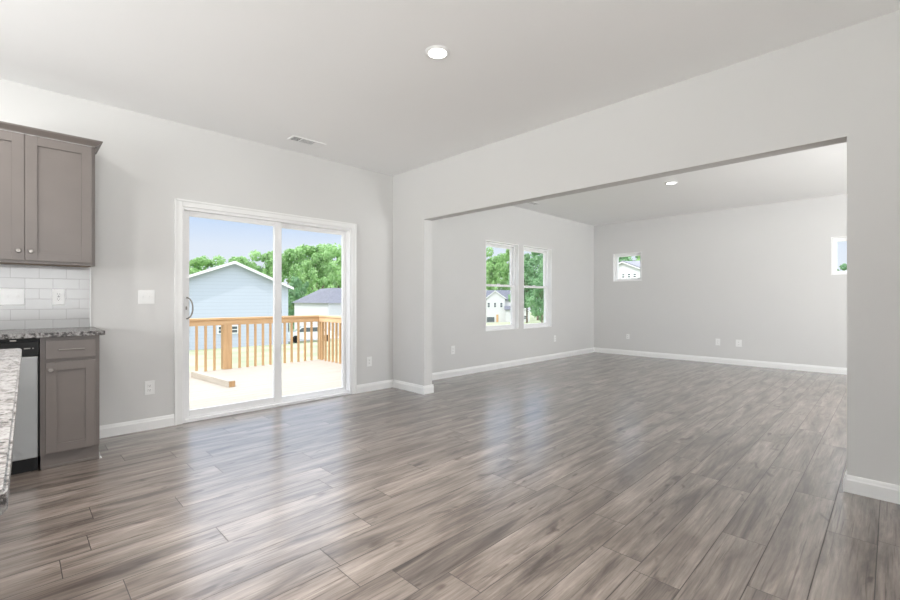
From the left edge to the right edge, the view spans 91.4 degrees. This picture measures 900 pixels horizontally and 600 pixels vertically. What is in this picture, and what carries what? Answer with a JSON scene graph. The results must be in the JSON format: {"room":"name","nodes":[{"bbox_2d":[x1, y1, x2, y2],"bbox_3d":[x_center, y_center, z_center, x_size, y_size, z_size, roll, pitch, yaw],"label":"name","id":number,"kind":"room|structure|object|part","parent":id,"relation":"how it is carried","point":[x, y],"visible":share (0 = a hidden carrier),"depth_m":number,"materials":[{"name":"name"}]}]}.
{"room":"empty dining area","nodes":[
{"label":"empty dining area","id":0,"kind":"room"},
{"bbox_2d":[0,79,593,425],"bbox_3d":[-1.162,-0.240,5.399,12.260,2.740,0.160,0,0,-45],"label":"wall","id":1,"kind":"structure","parent":0,"point":[143,162],"depth_m":4.37,"materials":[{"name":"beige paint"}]},
{"bbox_2d":[0,265,90,329],"bbox_3d":[-3.613,-0.020,2.845,2.002,0.472,0.011,0,0,-45],"label":"tile backsplash","id":2,"kind":"structure","parent":1,"relation":"attached to","point":[38,310],"depth_m":3.36,"materials":[{"name":"white tile"}]},
{"bbox_2d":[0,288,23,304],"bbox_3d":[-3.228,-0.025,3.210,0.167,0.120,0.017,0,0,-45],"label":"switches","id":3,"kind":"object","parent":2,"relation":"attached to","point":[8,296],"visible":1,"depth_m":3.22,"materials":[{"name":"white plastic"}]},
{"bbox_2d":[52,289,64,304],"bbox_3d":[-3.037,-0.025,3.406,0.072,0.120,0.009,0,0,-45],"label":"backsplash outlet","id":4,"kind":"object","parent":2,"relation":"attached to","point":[58,295],"visible":1,"depth_m":3.40,"materials":[{"name":"white plastic"}]},
{"bbox_3d":[-2.905,-0.020,3.547,0.007,0.471,0.011,0,0,-45],"label":"edge trim","id":5,"kind":"part","parent":2,"relation":"part of","materials":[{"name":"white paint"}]},
{"bbox_2d":[0,121,102,266],"bbox_3d":[-3.036,-0.726,3.159,0.807,0.939,0.376,0,0,-45],"label":"upper cabinet","id":6,"kind":"object","parent":1,"relation":"attached to","point":[47,186],"visible":1,"depth_m":3.13,"materials":[{"name":"grey paint"}]},
{"bbox_3d":[-3.083,-0.712,2.920,0.362,0.871,0.019,0,0,-45],"label":"door","id":7,"kind":"part","parent":6,"relation":"part of","materials":[{"name":"grey paint"}]},
{"bbox_3d":[-2.968,-0.266,3.063,0.768,0.020,0.021,0,0,-45],"label":"light rail","id":8,"kind":"part","parent":6,"relation":"part of","materials":[{"name":"grey paint"}]},
{"bbox_3d":[-3.035,-1.174,3.160,0.804,0.042,0.376,0,0,-45],"label":"crown moulding","id":9,"kind":"part","parent":6,"relation":"part of","materials":[{"name":"grey paint"}]},
{"bbox_3d":[-2.824,-0.712,3.177,0.362,0.871,0.019,0,0,-45],"label":"door","id":10,"kind":"part","parent":6,"relation":"part of","materials":[{"name":"grey paint"}]},
{"bbox_2d":[100,414,173,437],"bbox_3d":[-2.693,1.080,3.755,0.580,0.100,0.015,0,0,-45],"label":"baseboard","id":11,"kind":"structure","parent":1,"relation":"attached to","point":[115,429],"depth_m":3.75,"materials":[{"name":"white paint"}]},
{"bbox_2d":[138,290,154,303],"bbox_3d":[-2.635,-0.026,3.812,0.119,0.118,0.017,0,0,-45],"label":"light switch","id":12,"kind":"object","parent":1,"relation":"attached to","point":[144,296],"visible":1,"depth_m":3.81,"materials":[{"name":"white plastic"}]},
{"bbox_2d":[145,380,154,394],"bbox_3d":[-2.621,0.765,3.831,0.073,0.119,0.008,0,0,-45],"label":"wall outlet","id":13,"kind":"object","parent":1,"relation":"attached to","point":[149,385],"visible":1,"depth_m":3.83,"materials":[{"name":"white plastic"}]},
{"bbox_2d":[174,198,356,424],"bbox_3d":[-1.864,0.106,4.685,1.907,2.048,0.184,0,0,-45],"label":"door","id":14,"kind":"structure","parent":1,"relation":"in","point":[183,208],"depth_m":4.59,"materials":[{"name":"white paint"}]},
{"bbox_3d":[-2.447,0.075,4.067,0.026,0.210,0.008,0,0,-45],"label":"handle plate","id":15,"kind":"part","parent":14,"relation":"part of","materials":[{"name":"white plastic"}]},
{"bbox_3d":[-2.407,0.075,4.062,0.061,0.208,0.013,0,0,-11],"label":"handle","id":16,"kind":"part","parent":14,"relation":"part of","materials":[{"name":"silver metal"}]},
{"bbox_3d":[-2.151,0.134,4.395,0.927,1.928,0.040,0,0,-45],"label":"sliding panel","id":17,"kind":"part","parent":14,"relation":"part of","materials":[{"name":"clear glass"}]},
{"bbox_3d":[-1.585,0.134,5.029,0.868,1.928,0.038,0,0,-45],"label":"fixed panel","id":18,"kind":"part","parent":14,"relation":"part of","materials":[{"name":"clear glass"}]},
{"bbox_2d":[367,356,371,366],"bbox_3d":[-0.999,0.762,5.441,0.072,0.119,0.008,0,0,-45],"label":"wall outlet","id":19,"kind":"object","parent":1,"relation":"attached to","point":[369,359],"visible":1,"depth_m":5.44,"materials":[{"name":"white plastic"}]},
{"bbox_2d":[357,379,392,392],"bbox_3d":[-0.936,1.080,5.500,0.558,0.100,0.015,0,0,-45],"label":"baseboard","id":20,"kind":"structure","parent":1,"relation":"attached to","point":[367,387],"depth_m":5.48,"materials":[{"name":"white paint"}]},
{"bbox_2d":[451,346,454,353],"bbox_3d":[0.044,0.739,6.477,0.078,0.122,0.008,0,0,-45],"label":"wall outlet","id":21,"kind":"object","parent":1,"relation":"attached to","point":[452,347],"visible":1,"depth_m":6.47,"materials":[{"name":"white plastic"}]},
{"bbox_2d":[486,240,518,330],"bbox_3d":[0.823,-0.229,7.368,0.880,1.462,0.163,0,0,-45],"label":"window","id":22,"kind":"structure","parent":1,"relation":"in","point":[514,248],"depth_m":7.62,"materials":[{"name":"white paint"}]},
{"bbox_3d":[0.792,-0.571,7.400,0.796,0.694,0.030,0,0,-45],"label":"sash","id":23,"kind":"part","parent":22,"relation":"part of","materials":[{"name":"white plastic"}]},
{"bbox_3d":[0.816,0.099,7.376,0.796,0.718,0.030,0,0,-45],"label":"sash","id":24,"kind":"part","parent":22,"relation":"part of","materials":[{"name":"white plastic"}]},
{"bbox_2d":[432,347,593,379],"bbox_3d":[1.245,1.080,7.666,5.330,0.100,0.015,0,0,-45],"label":"baseboard","id":25,"kind":"structure","parent":1,"relation":"attached to","point":[469,370],"depth_m":7.32,"materials":[{"name":"white paint"}]},
{"bbox_2d":[523,245,551,328],"bbox_3d":[1.556,-0.228,8.096,0.904,1.475,0.163,0,0,-45],"label":"window","id":26,"kind":"structure","parent":1,"relation":"in","point":[547,253],"depth_m":8.36,"materials":[{"name":"white paint"}]},
{"bbox_3d":[1.525,-0.573,8.128,0.820,0.701,0.030,0,0,-45],"label":"sash","id":27,"kind":"part","parent":26,"relation":"part of","materials":[{"name":"white plastic"}]},
{"bbox_3d":[1.549,0.104,8.104,0.820,0.724,0.030,0,0,-45],"label":"sash","id":28,"kind":"part","parent":26,"relation":"part of","materials":[{"name":"white plastic"}]},
{"bbox_2d":[0,352,899,599],"bbox_3d":[1.734,1.228,2.483,12.260,0.195,8.380,0,0,-45],"label":"floor","id":29,"kind":"structure","parent":0,"point":[594,475],"depth_m":2.49,"materials":[{"name":"grey wood"}]},
{"bbox_2d":[0,348,21,515],"bbox_3d":[-1.579,0.673,0.880,1.050,0.914,2.074,0,0,-45],"label":"kitchen island","id":30,"kind":"object","parent":29,"relation":"on","point":[10,359],"visible":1,"depth_m":0.86,"materials":[{"name":"grey stone"}]},
{"bbox_2d":[0,338,38,474],"bbox_3d":[-3.123,0.691,2.884,0.604,0.878,0.605,0,0,-45],"label":"dishwasher","id":31,"kind":"object","parent":29,"relation":"on","point":[26,437],"visible":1,"depth_m":2.85,"materials":[{"name":"silver metal"}]},
{"bbox_3d":[-2.929,0.318,2.688,0.602,0.092,0.038,0,0,-45],"label":"control panel","id":32,"kind":"part","parent":31,"relation":"part of","materials":[{"name":"black plastic"}]},
{"bbox_3d":[-2.927,0.699,2.685,0.593,0.662,0.045,0,0,-45],"label":"door","id":33,"kind":"part","parent":31,"relation":"part of","materials":[{"name":"silver metal"}]},
{"bbox_2d":[38,335,101,469],"bbox_3d":[-2.789,0.689,3.212,0.326,0.882,0.650,0,0,-45],"label":"base cabinet","id":34,"kind":"object","parent":29,"relation":"on","point":[69,367],"visible":0.96,"depth_m":3.00,"materials":[{"name":"grey paint"}]},
{"bbox_3d":[-2.593,0.334,3.006,0.260,0.123,0.019,0,0,-45],"label":"drawer","id":35,"kind":"part","parent":34,"relation":"part of","materials":[{"name":"grey paint"}]},
{"bbox_3d":[-2.593,0.720,3.006,0.260,0.604,0.019,0,0,-45],"label":"door","id":36,"kind":"part","parent":34,"relation":"part of","materials":[{"name":"grey paint"}]},
{"bbox_3d":[-2.575,0.335,2.990,0.139,0.009,0.030,0,0,-45],"label":"bar pull","id":37,"kind":"part","parent":34,"relation":"part of","materials":[{"name":"silver metal"}]},
{"bbox_3d":[-3.714,0.689,2.294,1.062,0.882,0.650,0,0,-45],"label":"base cabinet","id":38,"kind":"object","parent":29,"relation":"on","visible":0},
{"bbox_2d":[0,327,104,339],"bbox_3d":[-3.384,0.232,2.626,2.018,0.032,0.644,0,0,-45],"label":"countertop","id":39,"kind":"structure","parent":38,"relation":"on","point":[69,331],"depth_m":3.01,"materials":[{"name":"stone"}]},
{"bbox_2d":[0,0,899,225],"bbox_3d":[1.734,-1.690,2.483,12.260,0.160,8.380,0,0,-45],"label":"ceiling","id":40,"kind":"structure","parent":0,"point":[356,78],"depth_m":3.03,"materials":[{"name":"paint"}]},
{"bbox_2d":[287,135,325,147],"bbox_3d":[-1.452,-1.606,4.456,0.350,0.008,0.140,0,0,-45],"label":"ceiling vent","id":41,"kind":"object","parent":40,"relation":"in","point":[292,138],"visible":1,"depth_m":4.44,"materials":[{"name":"white metal"}]},
{"bbox_2d":[425,45,449,59],"bbox_3d":[-0.082,-1.606,2.857,0.166,0.008,0.166,0,0,-45],"label":"recessed light","id":42,"kind":"object","parent":40,"relation":"in","point":[436,52],"visible":1,"depth_m":2.85,"materials":[{"name":"white paint"}]},
{"bbox_2d":[664,181,677,184],"bbox_3d":[3.041,-1.606,6.035,0.166,0.008,0.166,0,0,-45],"label":"recessed light","id":43,"kind":"object","parent":40,"relation":"in","point":[671,182],"visible":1,"depth_m":6.02,"materials":[{"name":"white paint"}]},
{"bbox_2d":[393,10,899,484],"bbox_3d":[2.146,-0.240,2.885,0.130,2.740,8.070,0,0,-45],"label":"wall","id":44,"kind":"structure","parent":0,"point":[842,85],"depth_m":2.90,"materials":[{"name":"beige paint"}]},
{"bbox_2d":[393,379,433,393],"bbox_3d":[-0.471,1.080,5.520,0.160,0.100,0.613,0,0,-45],"label":"baseboard","id":45,"kind":"structure","parent":44,"relation":"attached to","point":[416,388],"depth_m":5.38,"materials":[{"name":"white paint"}]},
{"bbox_2d":[843,469,899,503],"bbox_3d":[3.684,1.080,1.335,0.160,0.100,3.703,0,0,-45],"label":"baseboard","id":46,"kind":"structure","parent":44,"relation":"attached to","point":[884,491],"depth_m":2.51,"materials":[{"name":"white paint"}]},
{"bbox_2d":[594,194,846,367],"bbox_3d":[6.031,-0.240,6.742,0.160,2.740,8.070,0,0,-45],"label":"wall","id":47,"kind":"structure","parent":0,"point":[760,276],"depth_m":7.71,"materials":[{"name":"beige paint"}]},
{"bbox_2d":[613,252,641,281],"bbox_3d":[3.700,-0.677,9.087,0.163,0.585,0.602,0,0,-45],"label":"window","id":48,"kind":"structure","parent":47,"relation":"in","point":[615,256],"depth_m":9.17,"materials":[{"name":"white paint"}]},
{"bbox_2d":[594,347,846,374],"bbox_3d":[5.974,1.080,6.675,0.015,0.100,8.055,0,0,-45],"label":"baseboard","id":49,"kind":"structure","parent":47,"relation":"attached to","point":[813,368],"depth_m":7.71,"materials":[{"name":"white paint"}]},
{"bbox_2d":[736,340,741,346],"bbox_3d":[5.023,0.752,7.637,0.008,0.119,0.090,0,0,-45],"label":"wall outlet","id":50,"kind":"object","parent":47,"relation":"attached to","point":[738,342],"visible":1,"depth_m":7.63,"materials":[{"name":"white plastic"}]},
{"bbox_2d":[831,236,846,274],"bbox_3d":[6.151,-0.677,6.619,0.163,0.585,0.605,0,0,-45],"label":"window","id":51,"kind":"structure","parent":47,"relation":"in","point":[834,240],"depth_m":6.79,"materials":[{"name":"white paint"}]},
{"label":"outside","id":52,"kind":"structure","parent":0,"visible":0},
{"bbox_2d":[189,312,543,372],"bbox_3d":[3.948,5.160,116.659,290.000,6.460,280.000,0,0,-45],"label":"ground","id":53,"kind":"structure","parent":52,"point":[533,319],"depth_m":30.12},
{"bbox_2d":[189,268,199,274],"bbox_3d":[-51.933,-0.410,84.010,11.233,15.127,11.417,0,0,-31],"label":"tree","id":54,"kind":"object","parent":53,"relation":"on","point":[194,270],"visible":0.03,"depth_m":84.09,"materials":[{"name":"green plant"}]},
{"bbox_2d":[189,254,225,270],"bbox_3d":[-70.905,-2.848,128.118,16.986,20.887,14.768,0,0,1],"label":"tree","id":55,"kind":"object","parent":53,"relation":"on","point":[199,263],"visible":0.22,"depth_m":126.23,"materials":[{"name":"green plant"}]},
{"bbox_2d":[214,256,250,266],"bbox_3d":[-40.987,-0.882,83.899,11.023,15.758,10.846,0,0,-5],"label":"tree","id":56,"kind":"object","parent":53,"relation":"on","point":[243,260],"visible":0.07,"depth_m":83.76,"materials":[{"name":"green plant"}]},
{"bbox_2d":[189,261,293,349],"bbox_3d":[-22.668,0.527,43.138,10.526,7.806,13.870,0,0,-35],"label":"house","id":57,"kind":"structure","parent":53,"relation":"on","point":[231,289],"depth_m":37.96,"materials":[{"name":"blue"}]},
{"bbox_3d":[-19.070,2.550,37.713,1.470,0.560,0.025,0,0,-35],"label":"pane","id":58,"kind":"part","parent":57,"relation":"part of","materials":[{"name":"glass"}]},
{"bbox_2d":[189,359,340,409],"bbox_3d":[-3.934,2.405,5.381,7.200,2.350,3.700,0,0,-45],"label":"deck","id":59,"kind":"object","parent":53,"relation":"on","point":[251,382],"visible":0.11,"depth_m":6.47,"materials":[{"name":"beige wood"}]},
{"bbox_2d":[191,371,234,386],"bbox_3d":[-3.586,1.185,6.613,1.322,0.088,0.090,0,0,39],"label":"board","id":60,"kind":"object","parent":59,"relation":"on","point":[214,379],"visible":1,"depth_m":6.50,"materials":[{"name":"brown wood"}]},
{"bbox_2d":[189,315,340,370],"bbox_3d":[-3.943,0.772,5.416,7.265,0.915,3.745,0,0,-45],"label":"deck railing","id":61,"kind":"object","parent":59,"relation":"on","point":[226,323],"visible":0.42,"depth_m":8.26,"materials":[{"name":"brown wood"}]},
{"bbox_3d":[-4.003,0.812,7.863,0.145,0.835,0.145,0,0,-45],"label":"post","id":62,"kind":"part","parent":61,"relation":"part of","materials":[{"name":"brown wood"}]},
{"bbox_3d":[-5.177,0.399,6.619,7.180,0.093,0.038,0,0,-45],"label":"rail","id":63,"kind":"part","parent":61,"relation":"part of","materials":[{"name":"brown wood"}]},
{"bbox_3d":[-5.181,0.333,6.672,7.250,0.036,0.160,0,0,-45],"label":"cap rail","id":64,"kind":"part","parent":61,"relation":"part of","materials":[{"name":"brown wood"}]},
{"bbox_3d":[-2.687,0.812,9.128,0.100,0.835,0.100,0,0,-45],"label":"post","id":65,"kind":"part","parent":61,"relation":"part of","materials":[{"name":"brown wood"}]},
{"bbox_3d":[-1.430,0.399,7.790,0.038,0.093,3.570,0,0,-45],"label":"rail","id":66,"kind":"part","parent":61,"relation":"part of","materials":[{"name":"brown wood"}]},
{"bbox_3d":[-1.391,0.333,7.816,0.160,0.036,3.552,0,0,-45],"label":"cap rail","id":67,"kind":"part","parent":61,"relation":"part of","materials":[{"name":"brown wood"}]},
{"bbox_2d":[249,250,291,282],"bbox_3d":[-46.646,-2.948,111.883,14.862,20.526,12.922,0,0,3],"label":"tree","id":68,"kind":"object","parent":53,"relation":"on","point":[266,256],"visible":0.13,"depth_m":111.37,"materials":[{"name":"green plant"}]},
{"bbox_2d":[262,247,315,331],"bbox_3d":[-35.529,-2.336,95.960,11.248,18.913,11.067,0,0,43],"label":"tree","id":69,"kind":"object","parent":53,"relation":"on","point":[289,255],"visible":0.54,"depth_m":94.93,"materials":[{"name":"green plant"}]},
{"bbox_2d":[288,276,308,328],"bbox_3d":[-25.338,0.908,72.214,4.366,9.817,3.853,0,0,-15],"label":"tree","id":70,"kind":"object","parent":53,"relation":"on","point":[296,294],"visible":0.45,"depth_m":71.69,"materials":[{"name":"green plant"}]},
{"bbox_2d":[282,243,340,298],"bbox_3d":[-44.467,-5.470,139.759,20.939,25.926,24.083,0,0,44],"label":"tree","id":71,"kind":"object","parent":53,"relation":"on","point":[310,250],"visible":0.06,"depth_m":136.02,"materials":[{"name":"green plant"}]},
{"bbox_2d":[288,325,334,342],"bbox_3d":[-13.716,3.291,43.009,4.489,1.519,1.820,0,0,-25],"label":"car","id":72,"kind":"object","parent":53,"relation":"on","point":[314,326],"visible":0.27,"depth_m":42.05,"materials":[{"name":"white paint"}]},
{"bbox_2d":[292,288,340,335],"bbox_3d":[-15.614,1.817,68.440,14.105,7.227,12.004,0,0,-45],"label":"house","id":73,"kind":"structure","parent":53,"relation":"on","point":[326,301],"depth_m":63.28,"materials":[{"name":"white"}]},
{"bbox_2d":[298,250,336,295],"bbox_3d":[-25.522,-1.594,84.024,7.747,15.872,7.874,0,0,-8],"label":"tree","id":74,"kind":"object","parent":53,"relation":"on","point":[312,268],"visible":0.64,"depth_m":83.41,"materials":[{"name":"green plant"}]},
{"bbox_2d":[310,243,340,293],"bbox_3d":[-27.261,-3.774,116.324,15.862,21.962,18.244,0,0,16],"label":"tree","id":75,"kind":"object","parent":53,"relation":"on","point":[335,252],"visible":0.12,"depth_m":111.86,"materials":[{"name":"green plant"}]},
{"bbox_2d":[336,257,340,286],"bbox_3d":[-20.916,-1.812,94.053,8.811,16.782,8.669,0,0,26],"label":"tree","id":76,"kind":"object","parent":53,"relation":"on","point":[338,276],"visible":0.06,"depth_m":92.10,"materials":[{"name":"green plant"}]},
{"bbox_2d":[486,247,494,289],"bbox_3d":[11.124,-6.803,168.107,17.339,28.208,15.076,0,0,-1],"label":"tree","id":77,"kind":"object","parent":53,"relation":"on","point":[488,261],"visible":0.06,"depth_m":166.45,"materials":[{"name":"green plant"}]},
{"bbox_2d":[486,262,505,289],"bbox_3d":[15.019,-2.916,150.088,9.139,20.130,8.992,0,0,-36],"label":"tree","id":78,"kind":"object","parent":53,"relation":"on","point":[493,272],"visible":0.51,"depth_m":148.57,"materials":[{"name":"green plant"}]},
{"bbox_2d":[486,253,506,289],"bbox_3d":[22.876,-7.022,205.188,19.216,29.011,18.906,0,0,-28],"label":"tree","id":79,"kind":"object","parent":53,"relation":"on","point":[494,262],"visible":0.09,"depth_m":202.33,"materials":[{"name":"green plant"}]},
{"bbox_2d":[486,290,509,322],"bbox_3d":[14.302,1.834,133.684,9.780,9.792,12.300,0,0,6],"label":"house","id":80,"kind":"structure","parent":53,"relation":"on","point":[497,302],"depth_m":130.04,"materials":[{"name":"white"}]},
{"bbox_3d":[12.058,5.804,130.126,2.191,1.481,0.060,0,0,6],"label":"garage door","id":81,"kind":"part","parent":80,"relation":"part of","materials":[{"name":"grey"}]},
{"bbox_2d":[496,249,509,289],"bbox_3d":[23.812,-7.433,167.950,14.037,29.291,12.204,0,0,-27],"label":"tree","id":82,"kind":"object","parent":53,"relation":"on","point":[505,266],"visible":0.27,"depth_m":165.72,"materials":[{"name":"green plant"}]},
{"bbox_2d":[507,253,542,322],"bbox_3d":[17.389,-2.875,100.075,9.563,16.162,9.321,0,0,-11],"label":"tree","id":83,"kind":"object","parent":53,"relation":"on","point":[531,272],"visible":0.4,"depth_m":98.82,"materials":[{"name":"green plant"}]},
{"bbox_2d":[524,308,529,321],"bbox_3d":[21.210,4.392,123.873,2.816,4.476,8.530,0,0,10],"label":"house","id":84,"kind":"structure","parent":53,"relation":"on","point":[524,308],"depth_m":119.88,"materials":[{"name":"white"}]},
{"bbox_2d":[524,252,542,319],"bbox_3d":[27.599,-5.603,142.146,16.316,24.271,16.819,0,0,-40],"label":"tree","id":85,"kind":"object","parent":53,"relation":"on","point":[534,254],"visible":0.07,"depth_m":139.82,"materials":[{"name":"green plant"}]},
{"bbox_2d":[526,272,543,322],"bbox_3d":[13.197,-0.100,61.721,4.627,7.853,4.084,0,0,-2],"label":"tree","id":86,"kind":"object","parent":53,"relation":"on","point":[539,311],"visible":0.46,"depth_m":61.58,"materials":[{"name":"green plant"}]},
{"bbox_2d":[538,258,542,284],"bbox_3d":[20.258,-3.039,84.193,6.248,14.879,7.333,0,0,23],"label":"tree","id":87,"kind":"object","parent":53,"relation":"on","point":[541,260],"visible":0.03,"depth_m":83.86,"materials":[{"name":"green plant"}]},
{"bbox_2d":[619,256,637,261],"bbox_3d":[49.838,-4.695,121.277,15.096,18.976,15.562,0,0,13],"label":"tree","id":88,"kind":"object","parent":53,"relation":"on","point":[629,258],"visible":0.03,"depth_m":119.09,"materials":[{"name":"green plant"}]},
{"bbox_2d":[619,260,639,278],"bbox_3d":[18.987,0.125,35.957,9.080,7.210,12.638,0,0,-45],"label":"house","id":89,"kind":"structure","parent":53,"relation":"on","point":[627,269],"depth_m":34.75,"materials":[{"name":"white"}]},
{"bbox_2d":[837,263,846,270],"bbox_3d":[53.640,-0.934,59.806,5.467,8.314,5.303,0,0,-3],"label":"tree","id":90,"kind":"object","parent":53,"relation":"on","point":[843,265],"visible":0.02,"depth_m":59.89,"materials":[{"name":"green plant"}]}
]}

